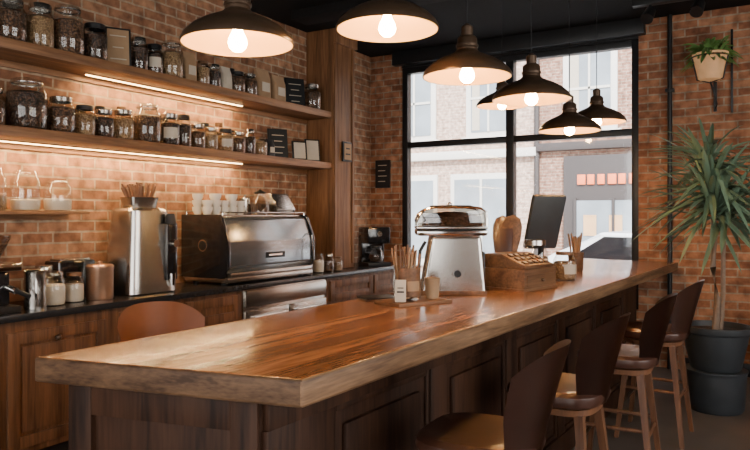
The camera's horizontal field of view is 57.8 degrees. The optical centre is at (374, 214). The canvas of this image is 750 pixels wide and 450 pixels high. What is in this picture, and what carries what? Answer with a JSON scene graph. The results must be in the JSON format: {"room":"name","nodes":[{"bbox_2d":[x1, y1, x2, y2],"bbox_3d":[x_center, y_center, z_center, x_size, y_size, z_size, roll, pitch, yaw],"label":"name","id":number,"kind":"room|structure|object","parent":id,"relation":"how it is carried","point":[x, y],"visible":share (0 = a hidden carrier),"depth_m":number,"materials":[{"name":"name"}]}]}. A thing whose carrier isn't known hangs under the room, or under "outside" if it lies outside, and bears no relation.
{"room":"cafe","nodes":[
{"label":"cafe","id":0,"kind":"room"},
{"bbox_2d":[0,0,370,301],"bbox_3d":[-2.564,-0.225,4.439,0.250,3.450,9.900,0,0,31],"label":"wall","id":1,"kind":"structure","parent":0,"point":[93,183],"depth_m":5.37,"materials":[{"name":"brick"}]},
{"bbox_2d":[0,211,89,219],"bbox_3d":[-2.443,0.003,4.152,0.249,0.055,1.430,0,0,31],"label":"wall shelf","id":2,"kind":"object","parent":1,"relation":"attached to","point":[4,215],"visible":1,"depth_m":4.52,"materials":[{"name":"brown wood"}]},
{"bbox_2d":[0,193,5,209],"bbox_3d":[-2.387,-0.171,4.217,0.188,0.290,0.188,0,0,31],"label":"cookie jar","id":3,"kind":"object","parent":2,"relation":"on","point":[2,195],"visible":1,"depth_m":4.21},
{"bbox_2d":[10,199,39,210],"bbox_3d":[-2.269,-0.166,4.415,0.184,0.280,0.184,0,0,31],"label":"cookie jar","id":4,"kind":"object","parent":2,"relation":"on","point":[15,204],"visible":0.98,"depth_m":4.35,"materials":[{"name":"beige ceramic"}]},
{"bbox_2d":[44,180,72,209],"bbox_3d":[-2.152,-0.136,4.612,0.184,0.220,0.184,0,0,31],"label":"cookie jar","id":5,"kind":"object","parent":2,"relation":"on","point":[49,204],"visible":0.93,"depth_m":4.54,"materials":[{"name":"beige ceramic"}]},
{"bbox_2d":[0,36,330,124],"bbox_3d":[-1.787,-1.020,5.174,0.328,0.110,4.658,0,0,31],"label":"wall shelf","id":6,"kind":"object","parent":1,"relation":"attached to","point":[14,54],"visible":1,"depth_m":5.13,"materials":[{"name":"brown wood"}]},
{"bbox_2d":[0,0,26,41],"bbox_3d":[-2.278,-1.210,4.245,0.194,0.270,0.194,0,0,31],"label":"jar","id":7,"kind":"object","parent":6,"relation":"on","point":[13,22],"visible":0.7,"depth_m":4.18,"materials":[{"name":"clear glass"}]},
{"bbox_2d":[26,2,54,47],"bbox_3d":[-2.175,-1.220,4.417,0.173,0.290,0.173,0,0,31],"label":"jar","id":8,"kind":"object","parent":6,"relation":"on","point":[40,28],"visible":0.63,"depth_m":4.35,"materials":[{"name":"clear glass"}]},
{"bbox_2d":[52,6,83,54],"bbox_3d":[-2.070,-1.245,4.587,0.220,0.340,0.214,0,0,31],"label":"jar","id":9,"kind":"object","parent":6,"relation":"on","point":[68,33],"visible":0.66,"depth_m":4.50,"materials":[{"name":"clear glass"}]},
{"bbox_2d":[84,22,106,59],"bbox_3d":[-1.965,-1.205,4.769,0.173,0.260,0.173,0,0,31],"label":"jar","id":10,"kind":"object","parent":6,"relation":"on","point":[95,44],"visible":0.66,"depth_m":4.71,"materials":[{"name":"clear glass"}]},
{"bbox_2d":[104,26,130,65],"bbox_3d":[-1.869,-1.220,4.944,0.180,0.289,0.059,0,0,-29],"label":"framed sign","id":11,"kind":"object","parent":6,"relation":"on","point":[118,39],"visible":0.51,"depth_m":4.94,"materials":[{"name":"brown paper"}]},
{"bbox_2d":[131,36,147,69],"bbox_3d":[-1.771,-1.200,5.095,0.139,0.250,0.139,0,0,31],"label":"jar","id":12,"kind":"object","parent":6,"relation":"on","point":[139,54],"visible":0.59,"depth_m":5.04,"materials":[{"name":"clear glass"}]},
{"bbox_2d":[147,44,163,72],"bbox_3d":[-1.694,-1.190,5.224,0.134,0.230,0.133,0,0,31],"label":"jar","id":13,"kind":"object","parent":6,"relation":"on","point":[155,59],"visible":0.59,"depth_m":5.17,"materials":[{"name":"clear glass"}]},
{"bbox_2d":[161,40,183,77],"bbox_3d":[-1.605,-1.225,5.369,0.189,0.300,0.184,0,0,31],"label":"jar","id":14,"kind":"object","parent":6,"relation":"on","point":[172,60],"visible":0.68,"depth_m":5.30,"materials":[{"name":"clear glass"}]},
{"bbox_2d":[181,51,196,80],"bbox_3d":[-1.526,-1.200,5.543,0.107,0.250,0.130,0,0,31],"label":"coffee bag","id":15,"kind":"object","parent":6,"relation":"on","point":[189,62],"visible":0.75,"depth_m":5.50,"materials":[{"name":"paper"}]},
{"bbox_2d":[197,60,208,83],"bbox_3d":[-1.433,-1.177,5.662,0.112,0.204,0.112,0,0,31],"label":"jar","id":16,"kind":"object","parent":6,"relation":"on","point":[202,72],"visible":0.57,"depth_m":5.62,"materials":[{"name":"clear glass"}]},
{"bbox_2d":[209,64,220,86],"bbox_3d":[-1.366,-1.175,5.774,0.118,0.200,0.118,0,0,31],"label":"jar","id":17,"kind":"object","parent":6,"relation":"on","point":[214,76],"visible":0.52,"depth_m":5.73,"materials":[{"name":"clear glass"}]},
{"bbox_2d":[218,66,231,88],"bbox_3d":[-1.305,-1.180,5.912,0.096,0.210,0.120,0,0,31],"label":"coffee bag","id":18,"kind":"object","parent":6,"relation":"on","point":[226,76],"visible":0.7,"depth_m":5.87,"materials":[{"name":"paper"}]},
{"bbox_2d":[231,71,244,91],"bbox_3d":[-1.218,-1.170,6.023,0.139,0.190,0.139,0,0,31],"label":"jar","id":19,"kind":"object","parent":6,"relation":"on","point":[238,83],"visible":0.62,"depth_m":5.97,"materials":[{"name":"clear glass"}]},
{"bbox_2d":[244,73,256,94],"bbox_3d":[-1.136,-1.175,6.160,0.139,0.200,0.139,0,0,31],"label":"jar","id":20,"kind":"object","parent":6,"relation":"on","point":[250,85],"visible":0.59,"depth_m":6.11,"materials":[{"name":"clear glass"}]},
{"bbox_2d":[253,68,270,97],"bbox_3d":[-1.054,-1.215,6.333,0.107,0.280,0.180,0,0,31],"label":"coffee bag","id":21,"kind":"object","parent":6,"relation":"on","point":[262,78],"visible":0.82,"depth_m":6.29,"materials":[{"name":"paper"}]},
{"bbox_2d":[270,74,285,100],"bbox_3d":[-0.937,-1.205,6.531,0.107,0.260,0.170,0,0,31],"label":"coffee bag","id":22,"kind":"object","parent":6,"relation":"on","point":[278,89],"visible":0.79,"depth_m":6.47,"materials":[{"name":"paper"}]},
{"bbox_2d":[284,77,304,105],"bbox_3d":[-0.801,-1.220,6.775,0.210,0.289,0.059,0,0,-29],"label":"framed sign","id":23,"kind":"object","parent":6,"relation":"on","point":[295,93],"visible":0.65,"depth_m":6.77,"materials":[{"name":"black paint"}]},
{"bbox_2d":[304,84,320,108],"bbox_3d":[-0.649,-1.205,6.976,0.194,0.260,0.194,0,0,31],"label":"jar","id":24,"kind":"object","parent":6,"relation":"on","point":[312,98],"visible":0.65,"depth_m":6.90,"materials":[{"name":"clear glass"}]},
{"bbox_2d":[0,124,330,173],"bbox_3d":[-1.787,-0.490,5.174,0.328,0.110,4.658,0,0,31],"label":"wall shelf","id":25,"kind":"object","parent":1,"relation":"attached to","point":[11,137],"visible":1,"depth_m":5.12,"materials":[{"name":"brown wood"}]},
{"bbox_2d":[0,88,4,124],"bbox_3d":[-2.339,-0.660,4.142,0.163,0.230,0.163,0,0,31],"label":"storage jar","id":26,"kind":"object","parent":25,"relation":"on","point":[2,103],"visible":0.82,"depth_m":4.13,"materials":[{"name":"clear glass"}]},
{"bbox_2d":[5,77,46,129],"bbox_3d":[-2.219,-0.710,4.338,0.251,0.330,0.245,0,0,31],"label":"storage jar","id":27,"kind":"object","parent":25,"relation":"on","point":[24,108],"visible":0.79,"depth_m":4.25,"materials":[{"name":"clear glass"}]},
{"bbox_2d":[47,96,74,132],"bbox_3d":[-2.098,-0.665,4.546,0.184,0.240,0.184,0,0,31],"label":"storage jar","id":28,"kind":"object","parent":25,"relation":"on","point":[59,118],"visible":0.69,"depth_m":4.48,"materials":[{"name":"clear glass"}]},
{"bbox_2d":[74,105,94,134],"bbox_3d":[-2.006,-0.650,4.700,0.143,0.210,0.143,0,0,31],"label":"storage jar","id":29,"kind":"object","parent":25,"relation":"on","point":[84,122],"visible":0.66,"depth_m":4.65,"materials":[{"name":"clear glass"}]},
{"bbox_2d":[95,106,104,117],"bbox_3d":[-2.017,-0.670,4.986,0.092,0.250,0.092,0,0,31],"label":"storage jar","id":30,"kind":"object","parent":25,"relation":"on","point":[96,107],"visible":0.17,"depth_m":4.96,"materials":[{"name":"clear glass"}]},
{"bbox_2d":[95,109,114,136],"bbox_3d":[-1.927,-0.645,4.833,0.143,0.200,0.143,0,0,31],"label":"storage jar","id":31,"kind":"object","parent":25,"relation":"on","point":[104,126],"visible":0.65,"depth_m":4.78,"materials":[{"name":"clear glass"}]},
{"bbox_2d":[117,106,125,117],"bbox_3d":[-1.919,-0.681,5.149,0.092,0.272,0.092,0,0,31],"label":"storage jar","id":32,"kind":"object","parent":25,"relation":"on","point":[118,107],"visible":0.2,"depth_m":5.12,"materials":[{"name":"clear glass"}]},
{"bbox_2d":[114,109,133,139],"bbox_3d":[-1.842,-0.655,4.975,0.155,0.220,0.155,0,0,31],"label":"storage jar","id":33,"kind":"object","parent":25,"relation":"on","point":[123,127],"visible":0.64,"depth_m":4.92,"materials":[{"name":"clear glass"}]},
{"bbox_2d":[134,103,160,142],"bbox_3d":[-1.727,-0.695,5.163,0.210,0.300,0.204,0,0,31],"label":"storage jar","id":34,"kind":"object","parent":25,"relation":"on","point":[147,127],"visible":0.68,"depth_m":5.08,"materials":[{"name":"clear glass"}]},
{"bbox_2d":[160,113,179,144],"bbox_3d":[-1.617,-0.670,5.353,0.160,0.250,0.159,0,0,31],"label":"storage jar","id":35,"kind":"object","parent":25,"relation":"on","point":[170,131],"visible":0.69,"depth_m":5.29,"materials":[{"name":"clear glass"}]},
{"bbox_2d":[178,114,190,145],"bbox_3d":[-1.540,-0.675,5.482,0.122,0.260,0.122,0,0,31],"label":"storage jar","id":36,"kind":"object","parent":25,"relation":"on","point":[185,129],"visible":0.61,"depth_m":5.43,"materials":[{"name":"clear glass"}]},
{"bbox_2d":[191,124,204,147],"bbox_3d":[-1.464,-0.645,5.611,0.131,0.200,0.131,0,0,31],"label":"storage jar","id":37,"kind":"object","parent":25,"relation":"on","point":[197,137],"visible":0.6,"depth_m":5.56,"materials":[{"name":"clear glass"}]},
{"bbox_2d":[201,123,209,133],"bbox_3d":[-1.474,-0.670,5.896,0.092,0.250,0.092,0,0,31],"label":"storage jar","id":38,"kind":"object","parent":25,"relation":"on","point":[204,124],"visible":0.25,"depth_m":5.87,"materials":[{"name":"clear glass"}]},
{"bbox_2d":[205,127,217,148],"bbox_3d":[-1.387,-0.640,5.739,0.122,0.190,0.122,0,0,31],"label":"storage jar","id":39,"kind":"object","parent":25,"relation":"on","point":[211,140],"visible":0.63,"depth_m":5.69,"materials":[{"name":"clear glass"}]},
{"bbox_2d":[214,123,223,149],"bbox_3d":[-1.387,-0.681,6.042,0.092,0.272,0.092,0,0,31],"label":"storage jar","id":40,"kind":"object","parent":25,"relation":"on","point":[216,124],"visible":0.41,"depth_m":6.01,"materials":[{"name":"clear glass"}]},
{"bbox_2d":[218,128,232,150],"bbox_3d":[-1.294,-0.645,5.894,0.140,0.200,0.139,0,0,31],"label":"storage jar","id":41,"kind":"object","parent":25,"relation":"on","point":[225,142],"visible":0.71,"depth_m":5.84,"materials":[{"name":"clear glass"}]},
{"bbox_2d":[232,131,245,152],"bbox_3d":[-1.213,-0.640,6.032,0.131,0.190,0.131,0,0,31],"label":"storage jar","id":42,"kind":"object","parent":25,"relation":"on","point":[238,143],"visible":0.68,"depth_m":5.98,"materials":[{"name":"clear glass"}]},
{"bbox_2d":[244,129,255,153],"bbox_3d":[-1.136,-0.660,6.160,0.112,0.230,0.112,0,0,31],"label":"storage jar","id":43,"kind":"object","parent":25,"relation":"on","point":[250,141],"visible":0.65,"depth_m":6.12,"materials":[{"name":"clear glass"}]},
{"bbox_2d":[255,137,267,154],"bbox_3d":[-1.059,-0.632,6.289,0.131,0.175,0.131,0,0,31],"label":"storage jar","id":44,"kind":"object","parent":25,"relation":"on","point":[261,147],"visible":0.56,"depth_m":6.24,"materials":[{"name":"clear glass"}]},
{"bbox_2d":[264,139,274,155],"bbox_3d":[-1.003,-0.630,6.419,0.096,0.170,0.100,0,0,31],"label":"storage jar","id":45,"kind":"object","parent":25,"relation":"on","point":[270,145],"visible":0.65,"depth_m":6.38,"materials":[{"name":"black glass"}]},
{"bbox_2d":[267,128,287,157],"bbox_3d":[-0.941,-0.690,6.579,0.200,0.289,0.059,0,0,-29],"label":"chalkboard sign","id":46,"kind":"object","parent":25,"relation":"on","point":[279,136],"visible":0.62,"depth_m":6.58,"materials":[{"name":"black paint"}]},
{"bbox_2d":[292,141,306,159],"bbox_3d":[-0.753,-0.640,6.766,0.150,0.190,0.045,0,0,-29],"label":"picture frame","id":47,"kind":"object","parent":25,"relation":"on","point":[299,151],"visible":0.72,"depth_m":6.75,"materials":[{"name":"black paint"}]},
{"bbox_2d":[304,139,319,160],"bbox_3d":[-0.641,-0.660,6.957,0.160,0.229,0.050,0,0,-29],"label":"picture frame","id":48,"kind":"object","parent":25,"relation":"on","point":[312,146],"visible":0.73,"depth_m":6.95,"materials":[{"name":"beige paper"}]},
{"bbox_2d":[291,0,448,24],"bbox_3d":[2.057,-1.904,4.915,6.500,0.089,0.250,0,0,31],"label":"ceiling beam","id":49,"kind":"structure","parent":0,"point":[328,12],"depth_m":6.31,"materials":[{"name":"black paint"}]},
{"bbox_2d":[375,160,390,187],"bbox_3d":[0.096,-0.500,8.306,0.200,0.340,0.031,0,0,31],"label":"wall sign","id":50,"kind":"object","parent":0,"point":[382,167],"depth_m":8.29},
{"bbox_2d":[223,0,749,56],"bbox_3d":[0.528,-2.025,2.595,7.550,0.150,10.000,0,0,31],"label":"ceiling","id":51,"kind":"structure","parent":0,"point":[489,19],"depth_m":6.61,"materials":[{"name":"black paint"}]},
{"bbox_2d":[179,0,293,56],"bbox_3d":[-0.548,-1.300,2.713,0.448,1.299,0.448,0,0,31],"label":"pendant lamp","id":52,"kind":"object","parent":51,"relation":"hanging from","point":[235,30],"visible":1,"depth_m":2.70,"materials":[{"name":"brown metal"}]},
{"bbox_2d":[336,0,438,42],"bbox_3d":[0.053,-1.362,2.960,0.448,1.174,0.448,0,0,31],"label":"pendant lamp","id":53,"kind":"object","parent":51,"relation":"hanging from","point":[377,21],"visible":1,"depth_m":3.03,"materials":[{"name":"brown metal"}]},
{"bbox_2d":[423,0,511,85],"bbox_3d":[0.465,-1.307,3.437,0.448,1.284,0.448,0,0,31],"label":"pendant lamp","id":54,"kind":"object","parent":51,"relation":"hanging from","point":[468,66],"visible":1,"depth_m":3.40,"materials":[{"name":"brown metal"}]},
{"bbox_2d":[476,81,526,109],"bbox_3d":[1.115,-1.437,5.971,0.448,1.024,0.448,0,0,31],"label":"pendant lamp","id":55,"kind":"object","parent":51,"relation":"hanging from","point":[486,103],"visible":0.39,"depth_m":5.95,"materials":[{"name":"brown metal"}]},
{"bbox_2d":[492,0,571,105],"bbox_3d":[0.906,-1.292,3.942,0.448,1.314,0.448,0,0,31],"label":"pendant lamp","id":56,"kind":"object","parent":51,"relation":"hanging from","point":[531,89],"visible":1,"depth_m":3.90,"materials":[{"name":"brown metal"}]},
{"bbox_2d":[538,0,601,134],"bbox_3d":[1.428,-1.267,4.993,0.448,1.364,0.448,0,0,31],"label":"pendant lamp","id":57,"kind":"object","parent":51,"relation":"hanging from","point":[569,122],"visible":0.97,"depth_m":4.94,"materials":[{"name":"brown metal"}]},
{"bbox_2d":[577,0,626,125],"bbox_3d":[1.741,-1.322,5.342,0.448,1.254,0.448,0,0,31],"label":"pendant lamp","id":58,"kind":"object","parent":51,"relation":"hanging from","point":[604,116],"visible":0.85,"depth_m":5.29,"materials":[{"name":"brown metal"}]},
{"bbox_2d":[632,0,704,23],"bbox_3d":[2.667,-1.825,5.939,0.800,0.248,0.171,0,0,31],"label":"track spotlight","id":59,"kind":"object","parent":51,"relation":"attached to","point":[697,9],"visible":1,"depth_m":6.02,"materials":[{"name":"black paint"}]},
{"bbox_2d":[371,5,749,368],"bbox_3d":[2.999,-0.225,6.740,6.950,3.450,0.250,0,0,31],"label":"wall","id":60,"kind":"structure","parent":0,"point":[692,100],"depth_m":6.64,"materials":[{"name":"brown brick"}]},
{"bbox_2d":[392,18,645,66],"bbox_3d":[1.449,-1.869,7.460,2.850,0.159,0.099,0,0,31],"label":"trim","id":61,"kind":"structure","parent":60,"relation":"attached to","point":[629,27],"depth_m":7.24,"materials":[{"name":"black paint"}]},
{"bbox_2d":[402,39,638,309],"bbox_3d":[1.514,-0.410,7.558,2.700,2.720,0.105,0,0,31],"label":"window","id":62,"kind":"structure","parent":60,"relation":"in","point":[511,139],"depth_m":7.51,"materials":[{"name":"black paint"}]},
{"bbox_2d":[665,14,674,368],"bbox_3d":[2.874,-0.224,6.628,0.080,3.449,0.069,0,0,31],"label":"conduit pipe","id":63,"kind":"object","parent":60,"relation":"attached to","point":[669,90],"depth_m":6.61,"materials":[{"name":"metal"}]},
{"bbox_2d":[681,29,742,112],"bbox_3d":[3.117,-1.350,6.324,0.549,0.780,0.574,0,0,31],"label":"wall planter","id":64,"kind":"object","parent":60,"relation":"attached to","point":[710,60],"depth_m":6.25,"materials":[{"name":"beige ceramic"}]},
{"bbox_2d":[685,358,749,376],"bbox_3d":[4.453,1.440,5.713,3.400,0.120,0.024,0,0,31],"label":"baseboard","id":65,"kind":"structure","parent":60,"relation":"attached to","point":[746,366],"depth_m":6.30,"materials":[{"name":"black paint"}]},
{"bbox_2d":[571,367,749,449],"bbox_3d":[0.528,1.560,2.595,7.550,0.120,10.000,0,0,31],"label":"floor","id":66,"kind":"structure","parent":0,"point":[711,432],"depth_m":4.80,"materials":[{"name":"concrete"}]},
{"bbox_2d":[117,301,204,341],"bbox_3d":[-0.929,0.965,3.176,0.450,1.070,0.528,0,0,-44],"label":"bar stool","id":67,"kind":"object","parent":66,"relation":"on","point":[146,319],"visible":0.25,"depth_m":3.36,"materials":[{"name":"brown leather"}]},
{"bbox_2d":[0,269,395,449],"bbox_3d":[-1.328,1.058,5.670,0.608,0.885,5.980,0,0,31],"label":"bar cabinet","id":68,"kind":"object","parent":66,"relation":"on","point":[34,415],"visible":0.27,"depth_m":4.13,"materials":[{"name":"brown wood"}]},
{"bbox_2d":[0,262,399,323],"bbox_3d":[-1.328,0.591,5.675,0.603,0.042,5.990,0,0,31],"label":"countertop","id":69,"kind":"structure","parent":68,"relation":"on","point":[183,290],"depth_m":5.00,"materials":[{"name":"black stone"}]},
{"bbox_2d":[0,235,30,313],"bbox_3d":[-2.260,0.340,3.868,0.417,0.460,0.430,0,0,31],"label":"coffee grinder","id":70,"kind":"object","parent":69,"relation":"on","point":[5,267],"visible":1,"depth_m":3.94,"materials":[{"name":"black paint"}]},
{"bbox_2d":[23,269,47,310],"bbox_3d":[-2.043,0.453,4.106,0.165,0.235,0.140,0,0,25],"label":"milk pitcher","id":71,"kind":"object","parent":69,"relation":"on","point":[34,280],"visible":0.99,"depth_m":4.06,"materials":[{"name":"metal"}]},
{"bbox_2d":[35,265,54,283],"bbox_3d":[-2.172,0.450,4.461,0.133,0.240,0.133,0,0,31],"label":"jar","id":72,"kind":"object","parent":69,"relation":"on","point":[44,267],"visible":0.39,"depth_m":4.43,"materials":[{"name":"clear glass"}]},
{"bbox_2d":[46,273,64,304],"bbox_3d":[-2.025,0.460,4.293,0.143,0.220,0.139,0,0,31],"label":"jar","id":73,"kind":"object","parent":69,"relation":"on","point":[55,292],"visible":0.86,"depth_m":4.25,"materials":[{"name":"clear glass"}]},
{"bbox_2d":[45,257,94,295],"bbox_3d":[-2.119,0.434,4.726,0.160,0.269,0.290,0,0,31],"label":"tin","id":74,"kind":"object","parent":69,"relation":"on","point":[74,264],"visible":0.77,"depth_m":4.64,"materials":[{"name":"metal"}]},
{"bbox_2d":[65,272,83,301],"bbox_3d":[-1.975,0.473,4.460,0.126,0.194,0.126,0,0,31],"label":"jar","id":75,"kind":"object","parent":69,"relation":"on","point":[74,292],"visible":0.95,"depth_m":4.41,"materials":[{"name":"clear glass"}]},
{"bbox_2d":[85,261,113,299],"bbox_3d":[-1.869,0.440,4.618,0.182,0.260,0.182,0,0,31],"label":"copper canister","id":76,"kind":"object","parent":69,"relation":"on","point":[99,276],"visible":1,"depth_m":4.54,"materials":[{"name":"brown metal"}]},
{"bbox_2d":[106,182,179,295],"bbox_3d":[-1.713,0.165,5.003,0.435,0.810,0.440,0,0,31],"label":"coffee grinder","id":77,"kind":"object","parent":69,"relation":"on","point":[143,243],"visible":0.95,"depth_m":4.89,"materials":[{"name":"metal"}]},
{"bbox_2d":[181,211,314,284],"bbox_3d":[-1.080,0.267,6.052,0.566,0.606,1.189,0,0,31],"label":"espresso machine","id":78,"kind":"object","parent":69,"relation":"on","point":[216,248],"visible":0.96,"depth_m":5.68,"materials":[{"name":"metal"}]},
{"bbox_2d":[192,194,244,214],"bbox_3d":[-1.345,-0.090,5.878,0.202,0.178,0.492,0,0,31],"label":"stacked cups","id":79,"kind":"object","parent":78,"relation":"on","point":[214,205],"visible":0.91,"depth_m":5.74,"materials":[{"name":"white ceramic"}]},
{"bbox_2d":[239,195,250,214],"bbox_3d":[-1.195,-0.093,6.197,0.120,0.185,0.190,0,0,29],"label":"kettle","id":80,"kind":"object","parent":78,"relation":"on","point":[247,205],"visible":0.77,"depth_m":6.17,"materials":[{"name":"metal"}]},
{"bbox_2d":[251,189,269,214],"bbox_3d":[-1.042,-0.118,6.162,0.170,0.235,0.170,0,0,31],"label":"glass decanter","id":81,"kind":"object","parent":78,"relation":"on","point":[254,207],"visible":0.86,"depth_m":6.10,"materials":[{"name":"clear glass"}]},
{"bbox_2d":[256,193,294,214],"bbox_3d":[-0.934,-0.102,6.413,0.268,0.200,0.260,0,0,31],"label":"hopper","id":82,"kind":"object","parent":78,"relation":"on","point":[277,202],"visible":0.81,"depth_m":6.32,"materials":[{"name":"silver metal"}]},
{"bbox_2d":[313,260,323,271],"bbox_3d":[-0.559,0.470,6.737,0.112,0.200,0.112,0,0,31],"label":"jar","id":83,"kind":"object","parent":69,"relation":"on","point":[318,266],"visible":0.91,"depth_m":6.69,"materials":[{"name":"beige ceramic"}]},
{"bbox_2d":[324,254,333,270],"bbox_3d":[-0.464,0.480,6.843,0.102,0.180,0.102,0,0,31],"label":"jar","id":84,"kind":"object","parent":69,"relation":"on","point":[328,265],"visible":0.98,"depth_m":6.80,"materials":[{"name":"clear glass"}]},
{"bbox_2d":[306,28,356,267],"bbox_3d":[-0.462,-0.692,7.349,0.379,2.514,0.428,0,0,31],"label":"wooden pier","id":85,"kind":"object","parent":69,"relation":"on","point":[329,54],"visible":0.74,"depth_m":7.18,"materials":[{"name":"brown wood"}]},
{"bbox_2d":[342,141,351,161],"bbox_3d":[-0.297,-0.675,7.261,0.022,0.210,0.170,0,0,31],"label":"framed notice","id":86,"kind":"object","parent":85,"relation":"attached to","point":[346,146],"visible":1,"depth_m":7.24,"materials":[{"name":"black paint"}]},
{"bbox_2d":[334,256,342,269],"bbox_3d":[-0.375,0.497,6.941,0.092,0.146,0.092,0,0,31],"label":"jar","id":87,"kind":"object","parent":69,"relation":"on","point":[337,265],"visible":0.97,"depth_m":6.91,"materials":[{"name":"clear glass"}]},
{"bbox_2d":[358,226,390,266],"bbox_3d":[-0.003,0.350,7.656,0.280,0.440,0.319,0,0,-24],"label":"drip coffee maker","id":88,"kind":"object","parent":69,"relation":"on","point":[371,239],"visible":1,"depth_m":7.58,"materials":[{"name":"black paint"}]},
{"bbox_2d":[242,279,325,319],"bbox_3d":[-0.971,1.005,6.225,0.558,0.770,1.180,0,0,31],"label":"fridge","id":89,"kind":"object","parent":68,"relation":"in","point":[258,302],"visible":0.3,"depth_m":6.01,"materials":[{"name":"metal"}]},
{"bbox_2d":[35,259,677,449],"bbox_3d":[0.912,0.975,4.338,0.938,1.050,5.840,0,0,34],"label":"bar counter","id":90,"kind":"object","parent":66,"relation":"on","point":[358,374],"depth_m":2.36,"materials":[{"name":"brown wood"}]},
{"bbox_2d":[357,294,394,300],"bbox_3d":[0.020,0.444,3.667,0.200,0.012,0.140,0,0,-24],"label":"pad","id":91,"kind":"object","parent":90,"relation":"on","point":[383,296],"visible":0.74,"depth_m":3.65,"materials":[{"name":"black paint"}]},
{"bbox_2d":[374,295,451,306],"bbox_3d":[0.196,0.442,3.492,0.340,0.016,0.220,0,0,-34],"label":"wooden tray","id":92,"kind":"object","parent":90,"relation":"on","point":[422,300],"visible":0.91,"depth_m":3.43,"materials":[{"name":"brown wood"}]},
{"bbox_2d":[395,280,405,301],"bbox_3d":[0.127,0.377,3.376,0.055,0.110,0.015,0,0,6],"label":"menu card","id":93,"kind":"object","parent":92,"relation":"on","point":[400,285],"visible":1,"depth_m":3.37,"materials":[{"name":"paper"}]},
{"bbox_2d":[391,245,420,298],"bbox_3d":[0.168,0.291,3.474,0.159,0.279,0.148,0,0,31],"label":"jar","id":94,"kind":"object","parent":92,"relation":"on","point":[407,270],"visible":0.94,"depth_m":3.43,"materials":[{"name":"clear glass"}]},
{"bbox_2d":[424,277,439,298],"bbox_3d":[0.299,0.381,3.547,0.086,0.105,0.086,0,0,31],"label":"paper cup","id":95,"kind":"object","parent":92,"relation":"on","point":[432,284],"visible":1,"depth_m":3.52,"materials":[{"name":"beige paper"}]},
{"bbox_2d":[414,202,487,294],"bbox_3d":[0.435,0.187,3.947,0.402,0.526,0.296,0,0,1],"label":"coffee machine","id":96,"kind":"object","parent":90,"relation":"on","point":[454,254],"visible":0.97,"depth_m":3.82,"materials":[{"name":"metal"}]},
{"bbox_2d":[493,215,521,252],"bbox_3d":[0.904,0.223,4.633,0.201,0.447,0.124,0,0,6],"label":"boards","id":97,"kind":"object","parent":90,"relation":"on","point":[507,231],"visible":0.62,"depth_m":4.65,"materials":[{"name":"brown wood"}]},
{"bbox_2d":[485,251,557,291],"bbox_3d":[0.897,0.342,4.189,0.332,0.216,0.400,0,0,43],"label":"cash register","id":98,"kind":"object","parent":90,"relation":"on","point":[515,271],"visible":0.98,"depth_m":4.08,"materials":[{"name":"brown wood"}]},
{"bbox_2d":[524,239,548,260],"bbox_3d":[1.100,0.310,4.676,0.185,0.280,0.184,0,0,31],"label":"jar","id":99,"kind":"object","parent":90,"relation":"on","point":[528,242],"visible":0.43,"depth_m":4.62,"materials":[{"name":"clear glass"}]},
{"bbox_2d":[523,194,565,255],"bbox_3d":[1.238,0.150,5.025,0.270,0.600,0.229,0,0,-17],"label":"terminal","id":100,"kind":"object","parent":90,"relation":"on","point":[546,211],"visible":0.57,"depth_m":4.97,"materials":[{"name":"black paint"}]},
{"bbox_2d":[553,251,575,278],"bbox_3d":[1.319,0.353,4.732,0.160,0.194,0.159,0,0,31],"label":"jar","id":101,"kind":"object","parent":90,"relation":"on","point":[564,269],"visible":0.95,"depth_m":4.67,"materials":[{"name":"clear glass"}]},
{"bbox_2d":[568,233,583,270],"bbox_3d":[1.623,0.296,5.494,0.124,0.309,0.125,0,0,-28],"label":"cup","id":102,"kind":"object","parent":90,"relation":"on","point":[578,257],"visible":0.73,"depth_m":5.46,"materials":[{"name":"brown wood"}]},
{"bbox_2d":[415,339,570,449],"bbox_3d":[0.417,0.965,2.398,0.528,1.070,0.450,0,0,27],"label":"bar stool","id":103,"kind":"object","parent":66,"relation":"on","point":[532,392],"visible":1,"depth_m":2.25,"materials":[{"name":"brown leather"}]},
{"bbox_2d":[507,313,630,449],"bbox_3d":[0.878,0.965,3.083,0.528,1.070,0.450,0,0,34],"label":"bar stool","id":104,"kind":"object","parent":66,"relation":"on","point":[584,393],"visible":0.81,"depth_m":2.90,"materials":[{"name":"brown leather"}]},
{"bbox_2d":[575,293,677,449],"bbox_3d":[1.420,0.965,3.835,0.528,1.070,0.450,0,0,29],"label":"bar stool","id":105,"kind":"object","parent":66,"relation":"on","point":[639,361],"visible":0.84,"depth_m":3.66,"materials":[{"name":"brown leather"}]},
{"bbox_2d":[614,279,704,448],"bbox_3d":[1.953,0.965,4.632,0.528,1.070,0.450,0,0,33],"label":"bar stool","id":106,"kind":"object","parent":66,"relation":"on","point":[678,331],"visible":0.88,"depth_m":4.46,"materials":[{"name":"brown wood"}]},
{"bbox_2d":[632,118,749,415],"bbox_3d":[2.656,0.368,5.253,1.276,2.264,1.247,0,0,31],"label":"potted palm","id":107,"kind":"object","parent":66,"relation":"on","point":[716,348],"visible":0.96,"depth_m":5.12,"materials":[{"name":"plant"}]},
{"label":"outside","id":108,"kind":"structure","parent":0,"visible":0},
{"bbox_3d":[7.871,1.775,22.969,70.000,0.150,32.480,0,0,31],"label":"ground","id":109,"kind":"structure","parent":108,"visible":0},
{"bbox_2d":[411,49,631,271],"bbox_3d":[1.665,-3.155,20.370,34.000,9.690,3.300,0,0,31],"label":"building","id":110,"kind":"structure","parent":109,"relation":"on","point":[594,175],"depth_m":17.36,"materials":[{"name":"brick"}]},
{"bbox_2d":[548,230,631,262],"bbox_3d":[4.934,0.991,11.262,4.343,1.418,1.740,0,0,31],"label":"parked car","id":111,"kind":"object","parent":109,"relation":"on","point":[615,245],"visible":0.11,"depth_m":10.99,"materials":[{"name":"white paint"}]}
]}

